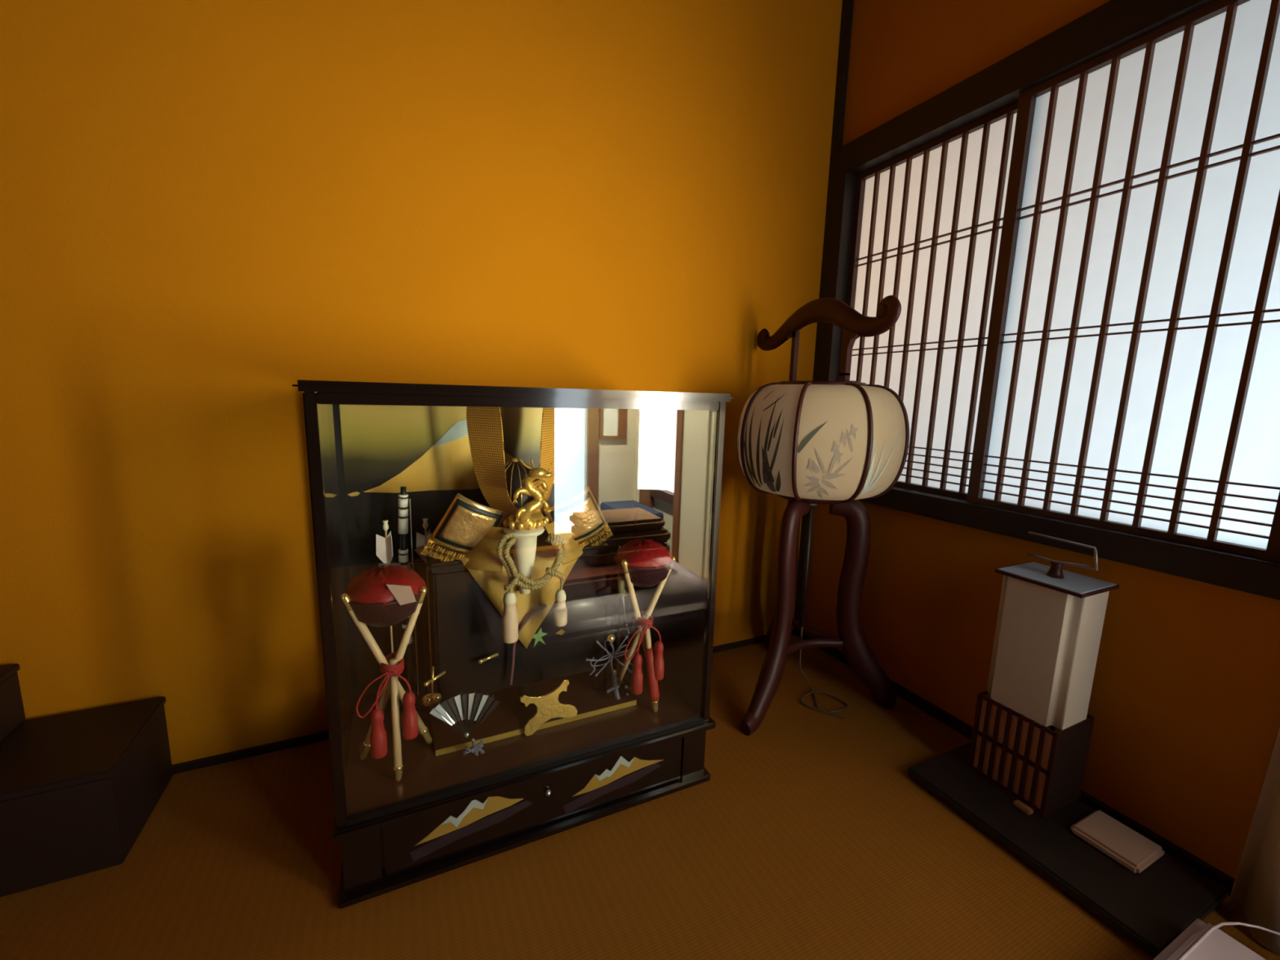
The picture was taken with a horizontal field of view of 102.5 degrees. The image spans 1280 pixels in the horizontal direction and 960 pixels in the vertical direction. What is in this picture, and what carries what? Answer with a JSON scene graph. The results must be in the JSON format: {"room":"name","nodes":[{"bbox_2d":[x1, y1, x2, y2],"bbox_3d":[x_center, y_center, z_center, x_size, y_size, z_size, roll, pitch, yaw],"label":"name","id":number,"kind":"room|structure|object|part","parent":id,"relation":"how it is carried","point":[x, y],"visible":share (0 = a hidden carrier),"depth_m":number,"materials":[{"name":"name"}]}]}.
{"room":"traditional dwelling","nodes":[
{"label":"traditional dwelling","id":0,"kind":"room"},
{"bbox_2d":[0,0,842,764],"bbox_3d":[-0.691,-0.528,0.836,2.800,2.100,0.060,-3,10,-25],"label":"wall","id":1,"kind":"structure","parent":0,"point":[209,208],"depth_m":0.91,"materials":[{"name":"paint"}]},
{"bbox_2d":[172,629,795,774],"bbox_3d":[-0.755,0.510,0.946,2.684,0.013,0.010,-3,10,-25],"label":"baseboard","id":2,"kind":"structure","parent":1,"relation":"attached to","point":[195,764],"depth_m":0.97,"materials":[{"name":"brown wood"}]},
{"bbox_2d":[0,635,1279,959],"bbox_3d":[-0.334,0.686,0.118,2.720,0.050,1.940,-3,10,-25],"label":"floor","id":3,"kind":"structure","parent":0,"point":[810,835],"depth_m":0.73,"materials":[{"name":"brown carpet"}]},
{"bbox_2d":[0,696,173,897],"bbox_3d":[-1.024,0.473,0.692,0.550,0.152,0.196,-3,10,-25],"label":"wooden box","id":4,"kind":"object","parent":3,"relation":"on","point":[78,789],"visible":1,"depth_m":0.72,"materials":[{"name":"brown wood"}]},
{"bbox_2d":[0,663,26,742],"bbox_3d":[-1.054,0.347,0.686,0.264,0.096,0.141,-3,10,-25],"label":"wooden box","id":5,"kind":"object","parent":4,"relation":"on","point":[12,714],"visible":1,"depth_m":0.78,"materials":[{"name":"brown wood"}]},
{"bbox_3d":[-1.053,0.306,0.680,0.264,0.012,0.141,-3,10,-25],"label":"box lid","id":6,"kind":"part","parent":5,"relation":"part of","materials":[{"name":"brown wood"}]},
{"bbox_3d":[-1.023,0.404,0.680,0.550,0.012,0.196,-3,10,-25],"label":"box lid","id":7,"kind":"part","parent":4,"relation":"part of","materials":[{"name":"brown wood"}]},
{"bbox_2d":[292,379,733,909],"bbox_3d":[-0.195,0.191,0.891,0.591,0.689,0.335,-3,10,-25],"label":"display case","id":8,"kind":"object","parent":3,"relation":"on","point":[651,462],"visible":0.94,"depth_m":0.87,"materials":[{"name":"black paint"}]},
{"bbox_3d":[-0.383,0.175,0.629,0.013,0.560,0.013,-3,10,-25],"label":"frame post","id":9,"kind":"part","parent":8,"relation":"part of","materials":[{"name":"black paint"}]},
{"bbox_3d":[-0.454,0.151,0.768,0.004,0.558,0.302,-3,10,-25],"label":"glass","id":10,"kind":"part","parent":8,"relation":"part of","materials":[{"name":"clear glass"}]},
{"bbox_3d":[-0.518,0.127,0.906,0.010,0.560,0.010,-3,10,-25],"label":"frame post","id":11,"kind":"part","parent":8,"relation":"part of","materials":[{"name":"black paint"}]},
{"bbox_2d":[340,564,432,781],"bbox_3d":[-0.365,0.279,0.752,0.108,0.314,0.108,-3,10,-25],"label":"stand","id":12,"kind":"object","parent":8,"relation":"on","point":[382,596],"visible":1,"depth_m":0.73,"materials":[{"name":"beige wood"}]},
{"bbox_3d":[-0.374,0.295,0.749,0.071,0.070,0.050,-3,10,-25],"label":"cord","id":13,"kind":"part","parent":12,"relation":"part of","materials":[{"name":"red fabric"}]},
{"bbox_2d":[344,584,426,626],"bbox_3d":[-0.363,0.180,0.736,0.107,0.048,0.107,-3,10,-25],"label":"hat","id":14,"kind":"object","parent":12,"relation":"on","point":[384,608],"depth_m":0.70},
{"bbox_3d":[-0.368,0.284,0.755,0.011,0.241,0.107,8,11,33],"label":"leg","id":15,"kind":"part","parent":12,"relation":"part of","materials":[{"name":"beige wood"}]},
{"bbox_3d":[-0.365,0.286,0.760,0.101,0.236,0.011,2,9,4],"label":"leg","id":16,"kind":"part","parent":12,"relation":"part of","materials":[{"name":"beige wood"}]},
{"bbox_3d":[-0.356,0.340,0.748,0.012,0.155,0.038,-3,10,-25],"label":"leg","id":17,"kind":"part","parent":12,"relation":"part of","materials":[{"name":"beige wood"}]},
{"bbox_2d":[378,554,430,716],"bbox_3d":[-0.403,0.273,0.903,0.095,0.276,0.055,-3,10,-25],"label":"stand","id":18,"kind":"object","parent":8,"relation":"on","point":[417,564],"visible":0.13,"depth_m":0.92,"materials":[{"name":"black paint"}]},
{"bbox_2d":[376,520,393,653],"bbox_3d":[-0.436,0.232,0.889,0.026,0.332,0.029,-3,10,-25],"label":"arrow","id":19,"kind":"object","parent":18,"relation":"on","point":[384,545],"visible":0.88,"depth_m":0.87,"materials":[{"name":"white"}]},
{"bbox_2d":[398,486,418,698],"bbox_3d":[-0.407,0.204,0.898,0.024,0.390,0.015,-3,10,-25],"label":"bow","id":20,"kind":"object","parent":18,"relation":"on","point":[402,500],"visible":0.69,"depth_m":0.88,"materials":[{"name":"black"}]},
{"bbox_3d":[-0.412,0.265,0.920,0.040,0.268,0.008,-3,10,-25],"label":"stand post","id":21,"kind":"part","parent":18,"relation":"part of","materials":[{"name":"black paint"}]},
{"bbox_2d":[416,518,433,694],"bbox_3d":[-0.380,0.230,0.916,0.026,0.330,0.029,-3,10,-25],"label":"arrow","id":22,"kind":"object","parent":18,"relation":"on","point":[421,540],"visible":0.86,"depth_m":0.90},
{"bbox_2d":[429,690,499,755],"bbox_3d":[-0.267,0.377,0.787,0.102,0.104,0.022,-3,10,-25],"label":"folding fan","id":23,"kind":"object","parent":8,"relation":"in","point":[454,709],"visible":1,"depth_m":0.78,"materials":[{"name":"silver metal"}]},
{"bbox_3d":[-0.257,0.408,0.792,0.007,0.021,0.007,-3,10,-25],"label":"cord","id":24,"kind":"part","parent":23,"relation":"part of","materials":[{"name":"silver metal"}]},
{"bbox_3d":[-0.256,0.412,0.792,0.033,0.017,0.009,-3,10,-25],"label":"cord","id":25,"kind":"part","parent":23,"relation":"part of","materials":[{"name":"silver metal"}]},
{"bbox_3d":[-0.255,0.414,0.792,0.028,0.011,0.009,-3,10,-24],"label":"cord","id":26,"kind":"part","parent":23,"relation":"part of","materials":[{"name":"fabric"}]},
{"bbox_3d":[-0.250,0.419,0.797,0.017,0.017,0.006,-3,10,-25],"label":"cord","id":27,"kind":"part","parent":23,"relation":"part of","materials":[{"name":"silver metal"}]},
{"bbox_3d":[-0.265,0.114,1.028,0.555,0.558,0.005,-3,10,-25],"label":"panel","id":28,"kind":"part","parent":8,"relation":"part of","materials":[{"name":"clear glass"}]},
{"bbox_3d":[-0.124,-0.106,0.706,0.547,0.014,0.012,-3,10,-25],"label":"rail","id":29,"kind":"part","parent":8,"relation":"part of","materials":[{"name":"black paint"}]},
{"bbox_3d":[-0.200,0.422,0.930,0.587,0.013,0.331,-3,10,-25],"label":"molding","id":30,"kind":"part","parent":8,"relation":"part of","materials":[{"name":"black paint"}]},
{"bbox_3d":[-0.205,0.524,0.947,0.583,0.014,0.329,-3,10,-25],"label":"molding","id":31,"kind":"part","parent":8,"relation":"part of","materials":[{"name":"black paint"}]},
{"bbox_3d":[-0.137,0.436,0.792,0.549,0.007,0.010,-3,10,-25],"label":"rail","id":32,"kind":"part","parent":8,"relation":"part of","materials":[{"name":"black paint"}]},
{"bbox_2d":[426,671,636,755],"bbox_3d":[-0.210,0.402,0.973,0.346,0.010,0.220,-3,10,-25],"label":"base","id":33,"kind":"object","parent":8,"relation":"on","point":[508,718],"visible":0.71,"depth_m":0.91,"materials":[{"name":"paint"}]},
{"bbox_2d":[423,537,611,724],"bbox_3d":[-0.232,0.256,0.956,0.328,0.282,0.182,-3,10,-25],"label":"chest","id":34,"kind":"object","parent":33,"relation":"on","point":[469,652],"visible":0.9,"depth_m":0.89,"materials":[{"name":"black paint"}]},
{"bbox_2d":[421,666,442,706],"bbox_3d":[-0.330,0.331,0.812,0.032,0.059,0.025,10,12,42],"label":"bell","id":35,"kind":"object","parent":34,"relation":"hanging from","point":[428,700],"visible":1,"depth_m":0.81,"materials":[{"name":"brown metal"}]},
{"bbox_2d":[414,529,599,648],"bbox_3d":[-0.231,0.198,0.956,0.340,0.174,0.173,-3,10,-25],"label":"cloth","id":36,"kind":"object","parent":34,"relation":"on","point":[491,583],"visible":0.23,"depth_m":0.89,"materials":[{"name":"gold fabric"}]},
{"bbox_2d":[420,406,613,644],"bbox_3d":[-0.216,0.052,0.897,0.248,0.384,0.262,6,10,25],"label":"helmet","id":37,"kind":"object","parent":34,"relation":"on","point":[517,493],"visible":0.99,"depth_m":0.85,"materials":[{"name":"gold metal"}]},
{"bbox_3d":[-0.277,0.077,0.831,0.089,0.080,0.021,-3,10,-25],"label":"plate panel","id":38,"kind":"part","parent":37,"relation":"part of","materials":[{"name":"gold metal"}]},
{"bbox_3d":[-0.277,0.075,0.837,0.122,0.113,0.033,-3,10,-25],"label":"plate","id":39,"kind":"part","parent":37,"relation":"part of","materials":[{"name":"gold metal"}]},
{"bbox_3d":[-0.208,0.129,0.816,0.022,0.091,0.040,6,10,25],"label":"cord","id":40,"kind":"part","parent":37,"relation":"part of","materials":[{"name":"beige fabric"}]},
{"bbox_3d":[-0.205,0.125,0.813,0.026,0.066,0.027,-3,10,-25],"label":"cord","id":41,"kind":"part","parent":37,"relation":"part of","materials":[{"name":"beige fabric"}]},
{"bbox_3d":[-0.202,0.163,0.807,0.023,0.023,0.013,-3,10,-25],"label":"cord","id":42,"kind":"part","parent":37,"relation":"part of","materials":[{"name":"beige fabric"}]},
{"bbox_2d":[489,461,537,524],"bbox_3d":[-0.224,0.019,0.926,0.092,0.107,0.092,-3,10,-25],"label":"figurine","id":43,"kind":"object","parent":37,"relation":"on","point":[510,474],"depth_m":0.88,"materials":[{"name":"gold metal"}]},
{"bbox_3d":[-0.168,0.134,0.835,0.103,0.090,0.020,-3,10,-25],"label":"cord","id":44,"kind":"part","parent":37,"relation":"part of","materials":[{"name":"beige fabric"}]},
{"bbox_3d":[-0.164,0.133,0.834,0.075,0.074,0.027,-3,10,-25],"label":"cord","id":45,"kind":"part","parent":37,"relation":"part of","materials":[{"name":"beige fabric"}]},
{"bbox_3d":[-0.138,0.153,0.834,0.034,0.026,0.014,-3,10,-25],"label":"cord","id":46,"kind":"part","parent":37,"relation":"part of","materials":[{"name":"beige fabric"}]},
{"bbox_3d":[-0.132,0.171,0.851,0.005,0.036,0.008,8,11,35],"label":"tassel cord","id":47,"kind":"part","parent":37,"relation":"part of","materials":[{"name":"beige fabric"}]},
{"bbox_3d":[-0.111,0.067,0.916,0.122,0.113,0.033,-3,10,-25],"label":"plate","id":48,"kind":"part","parent":37,"relation":"part of","materials":[{"name":"gold metal"}]},
{"bbox_3d":[-0.106,0.069,0.912,0.089,0.080,0.021,-3,10,-25],"label":"plate panel","id":49,"kind":"part","parent":37,"relation":"part of","materials":[{"name":"gold metal"}]},
{"bbox_3d":[-0.226,0.122,0.948,0.312,0.015,0.160,-3,10,-25],"label":"chest lid","id":50,"kind":"part","parent":34,"relation":"part of","materials":[{"name":"black paint"}]},
{"bbox_3d":[-0.194,0.284,0.889,0.068,0.136,0.007,-3,10,-27],"label":"cord","id":51,"kind":"part","parent":34,"relation":"part of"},
{"bbox_2d":[595,568,631,693],"bbox_3d":[-0.054,0.287,0.981,0.070,0.242,0.050,-3,10,-25],"label":"stand","id":52,"kind":"object","parent":33,"relation":"on","point":[608,593],"visible":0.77,"depth_m":0.96,"materials":[{"name":"black paint"}]},
{"bbox_2d":[585,545,633,699],"bbox_3d":[-0.055,0.268,0.934,0.098,0.300,0.035,-3,10,-25],"label":"snowflake ornament","id":53,"kind":"object","parent":52,"relation":"on","point":[610,637],"visible":0.98,"depth_m":0.94,"materials":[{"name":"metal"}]},
{"bbox_3d":[-0.059,0.282,0.978,0.030,0.233,0.021,-3,10,-25],"label":"post","id":54,"kind":"part","parent":52,"relation":"part of","materials":[{"name":"black paint"}]},
{"bbox_3d":[-0.140,0.495,0.805,0.467,0.084,0.007,-3,10,-25],"label":"drawer","id":55,"kind":"part","parent":8,"relation":"part of","materials":[{"name":"black paint"}]},
{"bbox_3d":[-0.142,0.483,0.793,0.009,0.009,0.008,-3,10,-25],"label":"knob","id":56,"kind":"part","parent":8,"relation":"part of","materials":[{"name":"silver metal"}]},
{"bbox_2d":[520,679,577,736],"bbox_3d":[-0.154,0.385,0.874,0.097,0.075,0.020,-3,10,-27],"label":"ornament","id":57,"kind":"object","parent":8,"relation":"in","point":[548,705],"visible":1,"depth_m":0.87,"materials":[{"name":"gold metal"}]},
{"bbox_3d":[-0.010,0.102,1.147,0.010,0.560,0.010,-3,10,-25],"label":"frame post","id":58,"kind":"part","parent":8,"relation":"part of","materials":[{"name":"black paint"}]},
{"bbox_2d":[608,537,675,712],"bbox_3d":[0.004,0.261,0.927,0.108,0.314,0.108,-3,10,-25],"label":"stand","id":59,"kind":"object","parent":8,"relation":"on","point":[643,562],"visible":0.99,"depth_m":0.90,"materials":[{"name":"beige wood"}]},
{"bbox_3d":[0.001,0.266,0.930,0.011,0.241,0.107,8,11,33],"label":"leg","id":60,"kind":"part","parent":59,"relation":"part of","materials":[{"name":"beige wood"}]},
{"bbox_3d":[-0.003,0.320,0.925,0.071,0.154,0.062,-3,10,-25],"label":"cord","id":61,"kind":"part","parent":59,"relation":"part of","materials":[{"name":"red fabric"}]},
{"bbox_3d":[0.004,0.268,0.935,0.089,0.236,0.055,-3,10,-25],"label":"leg","id":62,"kind":"part","parent":59,"relation":"part of","materials":[{"name":"beige wood"}]},
{"bbox_2d":[613,556,674,587],"bbox_3d":[0.006,0.161,0.911,0.107,0.048,0.107,-3,10,-25],"label":"hat","id":63,"kind":"object","parent":59,"relation":"on","point":[639,572],"depth_m":0.87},
{"bbox_3d":[0.018,0.321,0.926,0.011,0.155,0.040,-7,13,-43],"label":"leg","id":64,"kind":"part","parent":59,"relation":"part of","materials":[{"name":"beige wood"}]},
{"bbox_3d":[0.058,0.125,1.011,0.004,0.558,0.302,-3,10,-25],"label":"panel","id":65,"kind":"part","parent":8,"relation":"part of","materials":[{"name":"clear glass"}]},
{"bbox_3d":[0.122,0.150,0.869,0.013,0.560,0.013,-3,10,-25],"label":"frame post","id":66,"kind":"part","parent":8,"relation":"part of","materials":[{"name":"black paint"}]},
{"bbox_2d":[737,294,909,735],"bbox_3d":[0.391,0.054,1.180,0.385,0.904,0.398,1,9,-6],"label":"lantern","id":67,"kind":"object","parent":3,"relation":"on","point":[842,442],"visible":1,"depth_m":1.05,"materials":[{"name":"paper"}]},
{"bbox_2d":[761,445,773,482],"bbox_3d":[0.260,-0.031,1.042,0.029,0.074,0.012,3,9,10],"label":"flower","id":68,"kind":"object","parent":67,"relation":"on","point":[767,451],"depth_m":1.04,"materials":[{"name":"green paint"}]},
{"bbox_3d":[0.287,0.280,1.092,0.196,0.482,0.102,-3,10,-25],"label":"leg","id":69,"kind":"part","parent":67,"relation":"part of","materials":[{"name":"red wood"}]},
{"bbox_3d":[0.372,0.245,1.320,0.043,0.481,0.181,1,9,-3],"label":"leg","id":70,"kind":"part","parent":67,"relation":"part of","materials":[{"name":"red wood"}]},
{"bbox_3d":[0.350,-0.285,1.201,0.012,0.116,0.040,-3,10,-25],"label":"handle post","id":71,"kind":"part","parent":67,"relation":"part of","materials":[{"name":"red wood"}]},
{"bbox_3d":[0.383,0.197,1.182,0.011,0.295,0.011,10,12,41],"label":"rod","id":72,"kind":"part","parent":67,"relation":"part of","materials":[{"name":"brown wood"}]},
{"bbox_3d":[0.391,-0.090,1.136,0.347,0.233,0.347,-3,10,-25],"label":"lamp shade","id":73,"kind":"part","parent":67,"relation":"part of","materials":[{"name":"paper"}]},
{"bbox_3d":[0.416,0.431,1.165,0.119,0.160,0.081,6,10,28],"label":"power cord","id":74,"kind":"part","parent":67,"relation":"part of","materials":[{"name":"brown plastic"}]},
{"bbox_3d":[0.387,-0.343,1.118,0.026,0.100,0.410,-3,10,-25],"label":"handle","id":75,"kind":"part","parent":67,"relation":"part of","materials":[{"name":"red wood"}]},
{"bbox_3d":[0.421,-0.209,1.059,0.014,0.022,0.016,-3,10,-25],"label":"handle post","id":76,"kind":"part","parent":67,"relation":"part of","materials":[{"name":"red wood"}]},
{"bbox_3d":[0.501,0.275,1.155,0.176,0.481,0.043,4,10,16],"label":"leg","id":77,"kind":"part","parent":67,"relation":"part of","materials":[{"name":"red wood"}]},
{"bbox_2d":[907,742,1227,958],"bbox_3d":[0.658,0.561,0.834,0.204,0.022,0.350,-3,10,-25],"label":"board","id":78,"kind":"object","parent":3,"relation":"on","point":[1152,907],"visible":0.74,"depth_m":0.75,"materials":[{"name":"black wood"}]},
{"bbox_2d":[966,531,1119,817],"bbox_3d":[0.678,0.317,0.876,0.133,0.447,0.126,-3,10,-25],"label":"lamp","id":79,"kind":"object","parent":78,"relation":"on","point":[1050,620],"visible":1,"depth_m":0.85,"materials":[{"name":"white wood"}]},
{"bbox_2d":[1012,800,1033,815],"bbox_3d":[0.635,0.542,0.851,0.014,0.008,0.026,-3,10,-25],"label":"switch","id":80,"kind":"object","parent":79,"relation":"attached to","point":[1026,806],"depth_m":0.85,"materials":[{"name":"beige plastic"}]},
{"bbox_3d":[0.688,0.279,0.874,0.104,0.228,0.118,-3,10,-25],"label":"lamp shade","id":81,"kind":"part","parent":79,"relation":"part of","materials":[{"name":"paper"}]},
{"bbox_3d":[0.691,0.148,0.853,0.024,0.024,0.024,-3,10,-25],"label":"handle stem","id":82,"kind":"part","parent":79,"relation":"part of","materials":[{"name":"red wood"}]},
{"bbox_3d":[0.690,0.133,0.852,0.004,0.010,0.085,-3,10,-25],"label":"handle","id":83,"kind":"part","parent":79,"relation":"part of","materials":[{"name":"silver metal"}]},
{"bbox_3d":[0.691,0.161,0.855,0.106,0.002,0.120,-3,10,-25],"label":"plate","id":84,"kind":"part","parent":79,"relation":"part of","materials":[{"name":"blue"}]},
{"bbox_2d":[1070,809,1164,873],"bbox_3d":[0.731,0.552,0.788,0.084,0.014,0.084,-3,10,-25],"label":"box","id":85,"kind":"object","parent":78,"relation":"on","point":[1131,849],"visible":1,"depth_m":0.78,"materials":[{"name":"beige plastic"}]},
{"bbox_2d":[1153,918,1279,959],"bbox_3d":[0.552,0.631,0.253,0.760,0.064,0.597,-3,10,-25],"label":"box","id":86,"kind":"object","parent":3,"relation":"on","point":[1201,940],"visible":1,"depth_m":0.60,"materials":[{"name":"plastic"}]},
{"bbox_2d":[804,0,1279,878],"bbox_3d":[0.717,-0.513,0.976,0.060,2.100,0.905,-3,10,-25],"label":"wall","id":87,"kind":"structure","parent":0,"point":[1184,701],"depth_m":0.88,"materials":[{"name":"paint"}]},
{"bbox_2d":[793,0,853,636],"bbox_3d":[0.494,-0.580,1.353,0.017,2.100,0.023,-3,10,-25],"label":"corner post","id":88,"kind":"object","parent":87,"relation":"attached to","point":[847,6],"depth_m":1.31,"materials":[{"name":"brown wood"}]},
{"bbox_2d":[799,631,1235,896],"bbox_3d":[0.662,0.516,1.116,0.012,0.022,0.883,-3,10,-25],"label":"baseboard","id":89,"kind":"structure","parent":87,"relation":"attached to","point":[963,728],"depth_m":0.86,"materials":[{"name":"brown wood"}]},
{"bbox_2d":[818,0,1279,599],"bbox_3d":[0.704,-0.339,0.987,0.079,0.872,0.883,-3,10,-25],"label":"window","id":90,"kind":"structure","parent":87,"relation":"in","point":[1076,238],"depth_m":0.86,"materials":[{"name":"white paper"}]},
{"bbox_3d":[0.631,-0.361,1.177,0.018,0.759,0.416,-3,10,-25],"label":"shoji panel","id":91,"kind":"part","parent":90,"relation":"part of","materials":[{"name":"white paper"}]},
{"bbox_3d":[0.693,0.069,1.053,0.079,0.046,0.883,-3,10,-25],"label":"sill","id":92,"kind":"part","parent":90,"relation":"part of","materials":[{"name":"brown wood"}]},
{"bbox_3d":[0.784,-0.297,0.809,0.018,0.759,0.434,-3,10,-25],"label":"shoji panel","id":93,"kind":"part","parent":90,"relation":"part of","materials":[{"name":"white paper"}]},
{"bbox_3d":[1.129,-0.364,0.121,0.060,2.100,1.015,-3,10,-25],"label":"wall","id":94,"kind":"structure","parent":0,"visible":0},
{"bbox_3d":[0.936,-0.867,0.348,0.051,0.012,0.300,-3,10,-25],"label":"curtain rod","id":95,"kind":"object","parent":94,"relation":"attached to","visible":0},
{"bbox_2d":[1226,727,1279,954],"bbox_3d":[0.885,-0.125,0.469,0.060,1.496,0.271,-3,10,-25],"label":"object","id":96,"kind":"object","parent":95,"relation":"hanging from","point":[1255,891],"visible":0.97,"depth_m":0.67,"materials":[{"name":"fabric"}]}
]}

